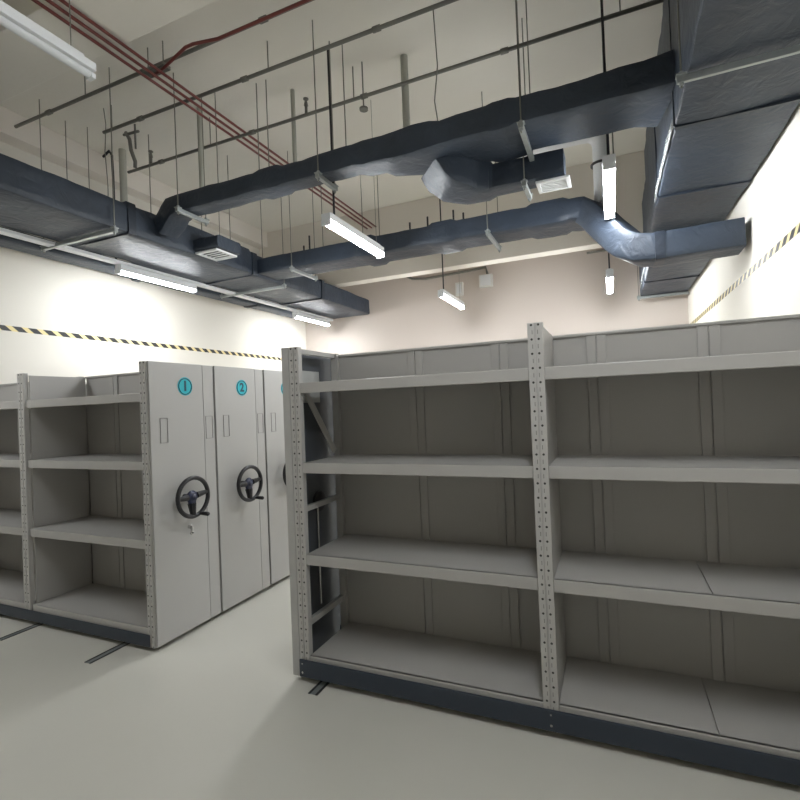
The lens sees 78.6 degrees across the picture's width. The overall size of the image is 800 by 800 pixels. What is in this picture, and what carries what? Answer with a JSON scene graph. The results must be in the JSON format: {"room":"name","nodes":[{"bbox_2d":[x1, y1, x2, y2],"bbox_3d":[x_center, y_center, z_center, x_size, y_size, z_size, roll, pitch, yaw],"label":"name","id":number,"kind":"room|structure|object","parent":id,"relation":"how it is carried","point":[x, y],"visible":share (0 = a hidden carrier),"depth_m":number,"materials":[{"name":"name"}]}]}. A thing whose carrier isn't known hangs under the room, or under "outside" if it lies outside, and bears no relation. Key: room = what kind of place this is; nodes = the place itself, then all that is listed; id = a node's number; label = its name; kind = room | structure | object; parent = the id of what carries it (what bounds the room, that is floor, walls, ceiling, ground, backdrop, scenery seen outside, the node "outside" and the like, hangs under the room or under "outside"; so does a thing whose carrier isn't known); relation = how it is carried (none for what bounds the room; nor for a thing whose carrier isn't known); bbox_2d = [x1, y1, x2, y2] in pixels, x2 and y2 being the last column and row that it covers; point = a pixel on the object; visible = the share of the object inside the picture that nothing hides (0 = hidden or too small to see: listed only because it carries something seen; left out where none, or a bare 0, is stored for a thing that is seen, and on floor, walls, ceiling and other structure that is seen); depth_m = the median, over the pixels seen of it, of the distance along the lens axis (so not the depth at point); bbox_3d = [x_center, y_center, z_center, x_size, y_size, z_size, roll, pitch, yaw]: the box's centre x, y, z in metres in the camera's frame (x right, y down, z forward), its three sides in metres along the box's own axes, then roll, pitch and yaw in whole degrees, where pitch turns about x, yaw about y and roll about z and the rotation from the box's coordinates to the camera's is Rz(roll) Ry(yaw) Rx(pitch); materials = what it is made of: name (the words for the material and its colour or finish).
{"room":"archive storage room","nodes":[
{"label":"archive storage room","id":0,"kind":"room"},
{"bbox_2d":[0,141,305,383],"bbox_3d":[-5.006,-0.654,4.881,0.200,5.300,14.400,-3,-1,23],"label":"wall","id":1,"kind":"structure","parent":0,"point":[36,292],"depth_m":6.82,"materials":[{"name":"beige paint"}]},
{"bbox_2d":[0,0,216,102],"bbox_3d":[-1.417,-3.312,3.555,7.650,0.300,0.550,-3,-1,23],"label":"ceiling","id":2,"kind":"structure","parent":1,"relation":"attached to","point":[24,66],"depth_m":4.10,"materials":[{"name":"paint"}]},
{"bbox_2d":[0,106,267,248],"bbox_3d":[-5.221,-3.155,4.110,0.220,0.300,12.450,-3,-1,23],"label":"beam","id":3,"kind":"structure","parent":1,"relation":"attached to","point":[26,138],"depth_m":6.55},
{"bbox_2d":[0,325,281,359],"bbox_3d":[-4.229,-0.840,6.439,0.002,0.060,10.480,-3,-1,23],"label":"tape","id":4,"kind":"object","parent":1,"relation":"attached to","point":[2,327],"visible":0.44,"depth_m":6.98,"materials":[{"name":"plastic"}]},
{"bbox_2d":[259,151,644,287],"bbox_3d":[0.724,-2.875,8.462,7.650,1.250,0.250,-3,-1,23],"label":"beam","id":5,"kind":"structure","parent":1,"relation":"attached to","point":[630,168],"depth_m":8.22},
{"bbox_2d":[0,226,320,322],"bbox_3d":[-3.937,-1.775,6.208,0.336,0.187,10.300,-3,-1,23],"label":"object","id":6,"kind":"object","parent":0,"point":[7,242],"visible":0.51,"depth_m":6.22,"materials":[{"name":"grey metal"}]},
{"bbox_2d":[0,0,663,232],"bbox_3d":[-1.516,-3.560,3.351,8.050,0.200,14.400,-3,-1,23],"label":"ceiling","id":7,"kind":"structure","parent":0,"point":[465,30],"depth_m":5.27,"materials":[{"name":"paint"}]},
{"bbox_2d":[0,0,95,81],"bbox_3d":[-1.891,-2.565,2.017,0.090,1.784,1.224,-3,-1,23],"label":"tube light","id":8,"kind":"object","parent":7,"relation":"hanging from","point":[11,19],"visible":1,"depth_m":2.33,"materials":[{"name":"white plastic"}]},
{"bbox_2d":[65,121,67,178],"bbox_3d":[-3.971,-2.598,5.835,0.010,1.480,0.011,-3,-1,23],"label":"rod","id":9,"kind":"object","parent":7,"relation":"hanging from","point":[65,121],"visible":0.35,"depth_m":5.83,"materials":[{"name":"metal"}]},
{"bbox_2d":[39,67,118,252],"bbox_3d":[-3.452,-2.507,5.197,1.196,1.715,0.056,-3,-1,23],"label":"hanger","id":10,"kind":"object","parent":7,"relation":"hanging from","point":[113,230],"visible":0.91,"depth_m":5.08,"materials":[{"name":"metal"}]},
{"bbox_2d":[87,127,89,188],"bbox_3d":[-3.800,-2.603,5.979,0.010,1.480,0.011,-3,-1,23],"label":"rod","id":11,"kind":"object","parent":7,"relation":"hanging from","point":[87,127],"visible":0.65,"depth_m":5.98,"materials":[{"name":"metal"}]},
{"bbox_2d":[103,108,108,196],"bbox_3d":[-3.376,-2.714,5.621,0.040,1.301,0.010,-3,-1,23],"label":"hanging wire","id":12,"kind":"object","parent":7,"relation":"hanging from","point":[103,108],"visible":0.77,"depth_m":5.62,"materials":[{"name":"metal"}]},
{"bbox_2d":[102,150,114,198],"bbox_3d":[-3.855,-2.589,6.493,0.202,1.466,0.032,-3,-1,23],"label":"pipe","id":13,"kind":"object","parent":7,"relation":"hanging from","point":[108,151],"visible":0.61,"depth_m":6.46,"materials":[{"name":"black metal"}]},
{"bbox_2d":[118,148,127,201],"bbox_3d":[-3.684,-2.642,6.528,0.090,1.400,0.090,-3,-1,23],"label":"pipe","id":14,"kind":"object","parent":7,"relation":"hanging from","point":[122,152],"visible":0.44,"depth_m":6.49,"materials":[{"name":"grey metal"}]},
{"bbox_2d":[123,124,139,167],"bbox_3d":[-3.284,-3.108,6.013,0.262,0.511,0.083,-3,-1,23],"label":"bracket","id":15,"kind":"object","parent":7,"relation":"attached to","point":[127,134],"visible":1,"depth_m":5.99,"materials":[{"name":"grey metal"}]},
{"bbox_2d":[148,134,150,209],"bbox_3d":[-3.166,-2.716,6.194,0.010,1.300,0.011,-3,-1,23],"label":"rod","id":16,"kind":"object","parent":7,"relation":"hanging from","point":[148,134],"visible":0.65,"depth_m":6.19,"materials":[{"name":"metal"}]},
{"bbox_2d":[142,41,170,77],"bbox_3d":[-2.345,-3.281,4.697,0.280,0.265,0.090,-3,-1,23],"label":"junction box","id":17,"kind":"object","parent":7,"relation":"hanging from","point":[158,65],"visible":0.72,"depth_m":4.67,"materials":[{"name":"metal"}]},
{"bbox_2d":[152,0,311,77],"bbox_3d":[-0.383,-3.196,3.757,4.423,0.048,0.188,-3,-1,23],"label":"conduit","id":18,"kind":"object","parent":17,"relation":"attached to","point":[299,3],"visible":0.88,"depth_m":4.16,"materials":[{"name":"red metal"}]},
{"bbox_2d":[14,0,313,127],"bbox_3d":[-1.082,-3.352,4.145,7.200,0.236,0.052,-3,-1,23],"label":"pipe","id":19,"kind":"object","parent":7,"relation":"hanging from","point":[48,112],"visible":0.65,"depth_m":4.94,"materials":[{"name":"metal"}]},
{"bbox_2d":[0,216,332,326],"bbox_3d":[-3.552,-2.451,5.982,0.112,1.802,10.200,-3,-1,23],"label":"light trunking","id":20,"kind":"object","parent":7,"relation":"hanging from","point":[3,231],"depth_m":6.50,"materials":[{"name":"white metal"}]},
{"bbox_2d":[173,73,208,226],"bbox_3d":[-2.258,-2.669,5.263,0.056,1.485,0.436,-3,-1,23],"label":"hanger","id":21,"kind":"object","parent":7,"relation":"hanging from","point":[179,210],"visible":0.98,"depth_m":5.16,"materials":[{"name":"metal"}]},
{"bbox_2d":[197,107,203,187],"bbox_3d":[-2.317,-2.795,5.696,0.058,1.220,0.060,-3,-1,23],"label":"pipe","id":22,"kind":"object","parent":7,"relation":"hanging from","point":[199,118],"visible":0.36,"depth_m":5.67,"materials":[{"name":"metal"}]},
{"bbox_2d":[214,93,218,181],"bbox_3d":[-2.012,-2.805,5.368,0.010,1.230,0.011,-3,-1,23],"label":"rod","id":23,"kind":"object","parent":7,"relation":"hanging from","point":[214,93],"visible":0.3,"depth_m":5.37,"materials":[{"name":"metal"}]},
{"bbox_2d":[227,155,230,238],"bbox_3d":[-2.371,-2.743,6.777,0.010,1.300,0.011,-3,-1,23],"label":"rod","id":24,"kind":"object","parent":7,"relation":"hanging from","point":[227,155],"visible":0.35,"depth_m":6.77,"materials":[{"name":"metal"}]},
{"bbox_2d":[218,202,285,298],"bbox_3d":[-2.377,-2.525,7.761,1.296,1.715,0.056,-3,-1,23],"label":"hanger","id":25,"kind":"object","parent":7,"relation":"hanging from","point":[283,285],"visible":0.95,"depth_m":7.68,"materials":[{"name":"metal"}]},
{"bbox_2d":[0,153,369,318],"bbox_3d":[-2.897,-1.921,5.714,1.348,0.367,10.220,-3,-1,23],"label":"air duct","id":26,"kind":"object","parent":25,"relation":"hanging from","point":[33,200],"visible":0.91,"depth_m":5.51,"materials":[{"name":"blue metal"}]},
{"bbox_2d":[195,248,236,260],"bbox_3d":[-2.262,-1.788,6.023,0.340,0.020,0.350,-3,-1,23],"label":"diffuser","id":27,"kind":"object","parent":26,"relation":"attached to","point":[209,254],"depth_m":6.00,"materials":[{"name":"white metal"}]},
{"bbox_2d":[256,83,259,169],"bbox_3d":[-1.541,-2.890,5.306,0.010,1.100,0.011,-3,-1,23],"label":"rod","id":28,"kind":"object","parent":7,"relation":"hanging from","point":[256,83],"visible":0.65,"depth_m":5.30,"materials":[{"name":"metal"}]},
{"bbox_2d":[260,200,262,257],"bbox_3d":[-1.974,-2.707,6.933,0.010,1.400,0.011,-3,-1,23],"label":"rod","id":29,"kind":"object","parent":7,"relation":"hanging from","point":[260,200],"visible":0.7,"depth_m":6.93,"materials":[{"name":"metal"}]},
{"bbox_2d":[265,79,269,165],"bbox_3d":[-1.422,-2.895,5.254,0.010,1.100,0.011,-3,-1,23],"label":"rod","id":30,"kind":"object","parent":7,"relation":"hanging from","point":[265,79],"visible":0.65,"depth_m":5.25,"materials":[{"name":"metal"}]},
{"bbox_2d":[102,0,458,133],"bbox_3d":[-0.511,-3.337,4.378,6.340,0.306,0.052,-3,-1,23],"label":"pipe","id":31,"kind":"object","parent":7,"relation":"hanging from","point":[377,28],"visible":0.98,"depth_m":4.59,"materials":[{"name":"metal"}]},
{"bbox_2d":[290,89,296,161],"bbox_3d":[-1.181,-3.003,5.444,0.047,0.900,0.048,-3,-1,23],"label":"pipe","id":32,"kind":"object","parent":7,"relation":"hanging from","point":[292,91],"visible":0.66,"depth_m":5.42,"materials":[{"name":"grey metal"}]},
{"bbox_2d":[287,151,317,281],"bbox_3d":[-1.399,-2.589,6.990,0.056,1.680,0.646,-3,-1,23],"label":"hanger","id":33,"kind":"object","parent":7,"relation":"hanging from","point":[292,269],"visible":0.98,"depth_m":6.87,"materials":[{"name":"metal"}]},
{"bbox_2d":[319,153,323,245],"bbox_3d":[-1.096,-2.743,6.825,0.010,1.400,0.011,-3,-1,23],"label":"rod","id":34,"kind":"object","parent":7,"relation":"hanging from","point":[319,153],"visible":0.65,"depth_m":6.82,"materials":[{"name":"metal"}]},
{"bbox_2d":[312,20,338,193],"bbox_3d":[-0.716,-2.737,4.602,0.056,1.485,0.346,-3,-1,23],"label":"hanger","id":35,"kind":"object","parent":7,"relation":"hanging from","point":[318,175],"visible":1,"depth_m":4.49,"materials":[{"name":"metal"}]},
{"bbox_2d":[327,50,332,149],"bbox_3d":[-0.722,-2.891,4.728,0.100,0.970,0.040,-3,-1,23],"label":"rod","id":36,"kind":"object","parent":7,"relation":"hanging from","point":[328,67],"depth_m":4.80,"materials":[{"name":"grey metal"}]},
{"bbox_2d":[342,44,346,146],"bbox_3d":[-0.542,-2.855,4.788,0.010,1.260,0.011,-3,-1,23],"label":"rod","id":37,"kind":"object","parent":7,"relation":"hanging from","point":[342,44],"visible":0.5,"depth_m":4.79,"materials":[{"name":"metal"}]},
{"bbox_2d":[321,190,384,258],"bbox_3d":[-0.502,-1.805,5.126,0.100,0.409,1.366,-3,-1,23],"label":"tube light","id":38,"kind":"object","parent":7,"relation":"hanging from","point":[335,223],"depth_m":5.01,"materials":[{"name":"white plastic"}]},
{"bbox_2d":[360,175,362,232],"bbox_3d":[-0.532,-2.781,6.745,0.010,1.370,0.011,-3,-1,23],"label":"rod","id":39,"kind":"object","parent":7,"relation":"hanging from","point":[360,175],"visible":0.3,"depth_m":6.74,"materials":[{"name":"metal"}]},
{"bbox_2d":[257,196,745,279],"bbox_3d":[0.670,-1.736,5.984,5.784,0.899,0.734,-3,-1,23],"label":"air duct","id":40,"kind":"object","parent":39,"relation":"hanging from","point":[560,216],"visible":0.95,"depth_m":5.53,"materials":[{"name":"blue metal"}]},
{"bbox_2d":[359,62,367,112],"bbox_3d":[-0.384,-3.239,5.043,0.088,0.500,0.090,-3,-1,23],"label":"sprinkler","id":41,"kind":"object","parent":7,"relation":"hanging from","point":[363,108],"visible":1,"depth_m":5.04,"materials":[{"name":"grey metal"}]},
{"bbox_2d":[377,174,379,235],"bbox_3d":[-0.297,-2.793,6.534,0.010,1.370,0.011,-3,-1,23],"label":"rod","id":42,"kind":"object","parent":7,"relation":"hanging from","point":[377,174],"visible":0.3,"depth_m":6.53,"materials":[{"name":"metal"}]},
{"bbox_2d":[127,0,663,173],"bbox_3d":[-0.461,-3.300,5.098,6.820,0.371,0.060,-3,-1,23],"label":"pipe","id":43,"kind":"object","parent":7,"relation":"hanging from","point":[505,50],"visible":0.98,"depth_m":4.84,"materials":[{"name":"metal"}]},
{"bbox_2d":[31,0,367,228],"bbox_3d":[-2.371,-3.082,4.780,0.027,0.028,8.940,-3,-1,23],"label":"conduit","id":44,"kind":"object","parent":43,"relation":"attached to","point":[37,2],"visible":1,"depth_m":4.72,"materials":[{"name":"red metal"}]},
{"bbox_2d":[45,0,371,228],"bbox_3d":[-2.288,-3.086,4.745,0.027,0.028,8.940,-3,-1,23],"label":"conduit","id":45,"kind":"object","parent":43,"relation":"attached to","point":[52,3],"visible":1,"depth_m":4.75,"materials":[{"name":"metal"}]},
{"bbox_2d":[58,0,376,227],"bbox_3d":[-2.206,-3.089,4.709,0.027,0.028,8.940,-3,-1,23],"label":"conduit","id":46,"kind":"object","parent":43,"relation":"attached to","point":[64,2],"visible":1,"depth_m":4.73,"materials":[{"name":"red metal"}]},
{"bbox_2d":[400,54,409,126],"bbox_3d":[0.057,-3.057,4.984,0.076,0.900,0.076,-3,-1,23],"label":"pipe","id":47,"kind":"object","parent":7,"relation":"hanging from","point":[403,57],"visible":0.66,"depth_m":4.95,"materials":[{"name":"grey metal"}]},
{"bbox_2d":[433,10,437,118],"bbox_3d":[0.317,-2.923,4.361,0.052,1.201,0.012,-3,-1,23],"label":"hanging wire","id":48,"kind":"object","parent":7,"relation":"hanging from","point":[433,10],"visible":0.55,"depth_m":4.36,"materials":[{"name":"metal"}]},
{"bbox_2d":[439,198,440,220],"bbox_3d":[0.594,-3.020,7.786,0.100,0.351,0.067,-3,-1,23],"label":"rod","id":49,"kind":"object","parent":7,"relation":"hanging from","point":[439,198],"depth_m":7.92,"materials":[{"name":"grey metal"}]},
{"bbox_2d":[481,92,501,252],"bbox_3d":[1.097,-2.700,5.889,0.056,1.680,0.686,-3,-1,23],"label":"hanger","id":50,"kind":"object","parent":7,"relation":"hanging from","point":[488,234],"visible":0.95,"depth_m":5.75,"materials":[{"name":"metal"}]},
{"bbox_2d":[515,0,533,160],"bbox_3d":[1.022,-2.802,4.036,0.056,1.505,0.666,-3,-1,23],"label":"hanger","id":51,"kind":"object","parent":7,"relation":"hanging from","point":[520,123],"visible":0.77,"depth_m":3.86,"materials":[{"name":"metal"}]},
{"bbox_2d":[153,50,674,238],"bbox_3d":[-0.265,-2.079,4.714,5.120,0.506,0.806,-3,-1,23],"label":"air duct","id":52,"kind":"object","parent":51,"relation":"hanging from","point":[454,154],"visible":0.98,"depth_m":4.19,"materials":[{"name":"blue metal"}]},
{"bbox_2d":[536,174,570,193],"bbox_3d":[1.359,-1.904,4.322,0.280,0.020,0.240,-3,-1,23],"label":"diffuser","id":53,"kind":"object","parent":52,"relation":"attached to","point":[554,182],"depth_m":4.28,"materials":[{"name":"white metal"}]},
{"bbox_2d":[516,0,532,201],"bbox_3d":[1.112,-2.694,4.412,0.056,1.720,0.346,-3,-1,23],"label":"hanger","id":54,"kind":"object","parent":7,"relation":"hanging from","point":[528,193],"visible":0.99,"depth_m":4.30,"materials":[{"name":"metal"}]},
{"bbox_2d":[521,133,613,202],"bbox_3d":[1.877,-2.884,5.595,1.040,1.380,0.227,-3,-1,23],"label":"pipe","id":55,"kind":"object","parent":7,"relation":"hanging from","point":[598,144],"visible":0.47,"depth_m":5.39,"materials":[{"name":"metal"}]},
{"bbox_2d":[600,0,605,71],"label":"rod","id":56,"kind":"object","parent":7,"relation":"hanging from","point":[601,1],"depth_m":4.07,"materials":[{"name":"grey metal"}]},
{"bbox_2d":[602,134,615,219],"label":"tube light","id":57,"kind":"object","parent":7,"relation":"hanging from","point":[609,166],"depth_m":4.19,"materials":[{"name":"white plastic"}]},
{"bbox_2d":[606,253,613,293],"bbox_3d":[3.154,-2.668,7.441,0.100,1.878,1.224,-3,-1,23],"label":"tube light","id":58,"kind":"object","parent":7,"relation":"hanging from","point":[609,272],"visible":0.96,"depth_m":7.03,"materials":[{"name":"white plastic"}]},
{"bbox_2d":[637,267,688,299],"bbox_3d":[4.324,-2.667,8.134,0.763,1.960,0.056,-3,-1,23],"label":"hanger","id":59,"kind":"object","parent":7,"relation":"hanging from","point":[639,297],"visible":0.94,"depth_m":8.13,"materials":[{"name":"metal"}]},
{"bbox_2d":[639,0,799,295],"bbox_3d":[2.337,-2.403,3.495,0.777,1.355,10.305,-3,-1,23],"label":"air duct","id":60,"kind":"object","parent":59,"relation":"hanging from","point":[713,134],"visible":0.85,"depth_m":3.41,"materials":[{"name":"metal"}]},
{"bbox_2d":[675,0,799,88],"bbox_3d":[1.970,-2.730,2.745,0.803,1.750,0.056,-3,-1,23],"label":"hanger","id":61,"kind":"object","parent":7,"relation":"hanging from","point":[682,77],"visible":1,"depth_m":2.79,"materials":[{"name":"metal"}]},
{"bbox_2d":[0,575,799,799],"bbox_3d":[-1.296,1.935,3.298,8.050,0.200,14.400,-3,-1,23],"label":"floor","id":62,"kind":"structure","parent":0,"point":[219,710],"depth_m":2.61,"materials":[{"name":"grey concrete"}]},
{"bbox_2d":[0,623,42,640],"bbox_3d":[-2.625,1.906,5.234,0.068,0.003,2.900,-3,-1,23],"label":"floor track","id":63,"kind":"object","parent":62,"relation":"on","point":[36,624],"visible":0.21,"depth_m":4.04,"materials":[{"name":"metal"}]},
{"bbox_2d":[85,642,129,663],"bbox_3d":[-1.653,1.863,4.813,0.068,0.003,2.900,-3,-1,23],"label":"floor track","id":64,"kind":"object","parent":62,"relation":"on","point":[123,644],"visible":0.36,"depth_m":3.61,"materials":[{"name":"metal"}]},
{"bbox_2d":[0,361,220,648],"bbox_3d":[-3.038,0.840,4.467,3.317,2.150,0.656,-3,-1,23],"label":"shelving","id":65,"kind":"object","parent":62,"relation":"on","point":[151,527],"visible":1,"depth_m":4.19,"materials":[{"name":"metal"}]},
{"bbox_2d":[86,366,269,611],"bbox_3d":[-2.778,0.835,5.069,3.317,2.150,0.656,-3,-1,23],"label":"shelving","id":66,"kind":"object","parent":62,"relation":"on","point":[243,544],"visible":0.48,"depth_m":4.44,"materials":[{"name":"metal"}]},
{"bbox_2d":[262,370,289,584],"bbox_3d":[-2.518,0.831,5.671,3.317,2.150,0.656,-3,-1,23],"label":"shelving","id":67,"kind":"object","parent":62,"relation":"on","point":[272,379],"visible":0.08,"depth_m":4.92,"materials":[{"name":"metal"}]},
{"bbox_2d":[308,681,328,695],"bbox_3d":[-0.004,1.792,4.221,0.068,0.003,2.680,-3,-1,23],"label":"floor track","id":68,"kind":"object","parent":62,"relation":"on","point":[321,685],"visible":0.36,"depth_m":3.05,"materials":[{"name":"metal"}]},
{"bbox_2d":[281,314,799,785],"bbox_3d":[0.840,0.669,2.835,3.162,2.150,0.658,-3,-1,23],"label":"shelving","id":69,"kind":"object","parent":68,"relation":"on","point":[595,536],"visible":1,"depth_m":2.83,"materials":[{"name":"metal"}]},
{"bbox_2d":[305,248,688,354],"bbox_3d":[1.409,-0.863,9.842,7.650,5.300,0.200,-3,-1,23],"label":"wall","id":70,"kind":"structure","parent":0,"point":[566,292],"depth_m":9.47,"materials":[{"name":"beige paint"}]},
{"bbox_2d":[406,266,488,279],"bbox_3d":[0.662,-2.662,10.010,2.314,0.527,0.050,-3,-1,23],"label":"conduit","id":71,"kind":"object","parent":70,"relation":"attached to","point":[484,267],"visible":0.69,"depth_m":9.83,"materials":[{"name":"beige metal"}]},
{"bbox_2d":[438,254,464,309],"bbox_3d":[0.820,-1.946,8.200,0.100,0.740,1.463,-3,-1,23],"label":"tube light","id":72,"kind":"object","parent":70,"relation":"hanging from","point":[450,298],"depth_m":8.04,"materials":[{"name":"white plastic"}]},
{"bbox_2d":[455,282,463,295],"bbox_3d":[1.188,-2.216,9.772,0.150,0.260,0.086,-3,-1,23],"label":"wall box","id":73,"kind":"object","parent":70,"relation":"attached to","point":[461,292],"visible":1,"depth_m":9.74,"materials":[{"name":"white plastic"}]},
{"bbox_2d":[479,273,492,287],"bbox_3d":[1.680,-2.327,9.547,0.260,0.240,0.106,-3,-1,23],"label":"junction box","id":74,"kind":"object","parent":70,"relation":"attached to","point":[486,280],"visible":1,"depth_m":9.50,"materials":[{"name":"white plastic"}]},
{"bbox_2d":[587,249,605,253],"bbox_3d":[3.666,-2.665,8.690,0.650,0.040,0.040,-3,-1,23],"label":"conduit","id":75,"kind":"object","parent":70,"relation":"attached to","point":[602,250],"visible":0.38,"depth_m":8.74,"materials":[{"name":"grey metal"}]},
{"bbox_2d":[688,103,799,323],"bbox_3d":[2.194,-0.972,1.768,0.200,5.300,14.400,-3,-1,23],"label":"wall","id":76,"kind":"structure","parent":0,"point":[769,204],"depth_m":4.14,"materials":[{"name":"beige paint"}]},
{"bbox_2d":[690,223,799,323],"bbox_3d":[2.979,-1.203,3.867,0.002,0.060,9.480,-3,-1,23],"label":"tape","id":77,"kind":"object","parent":76,"relation":"attached to","point":[795,230],"visible":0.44,"depth_m":4.40,"materials":[{"name":"plastic"}]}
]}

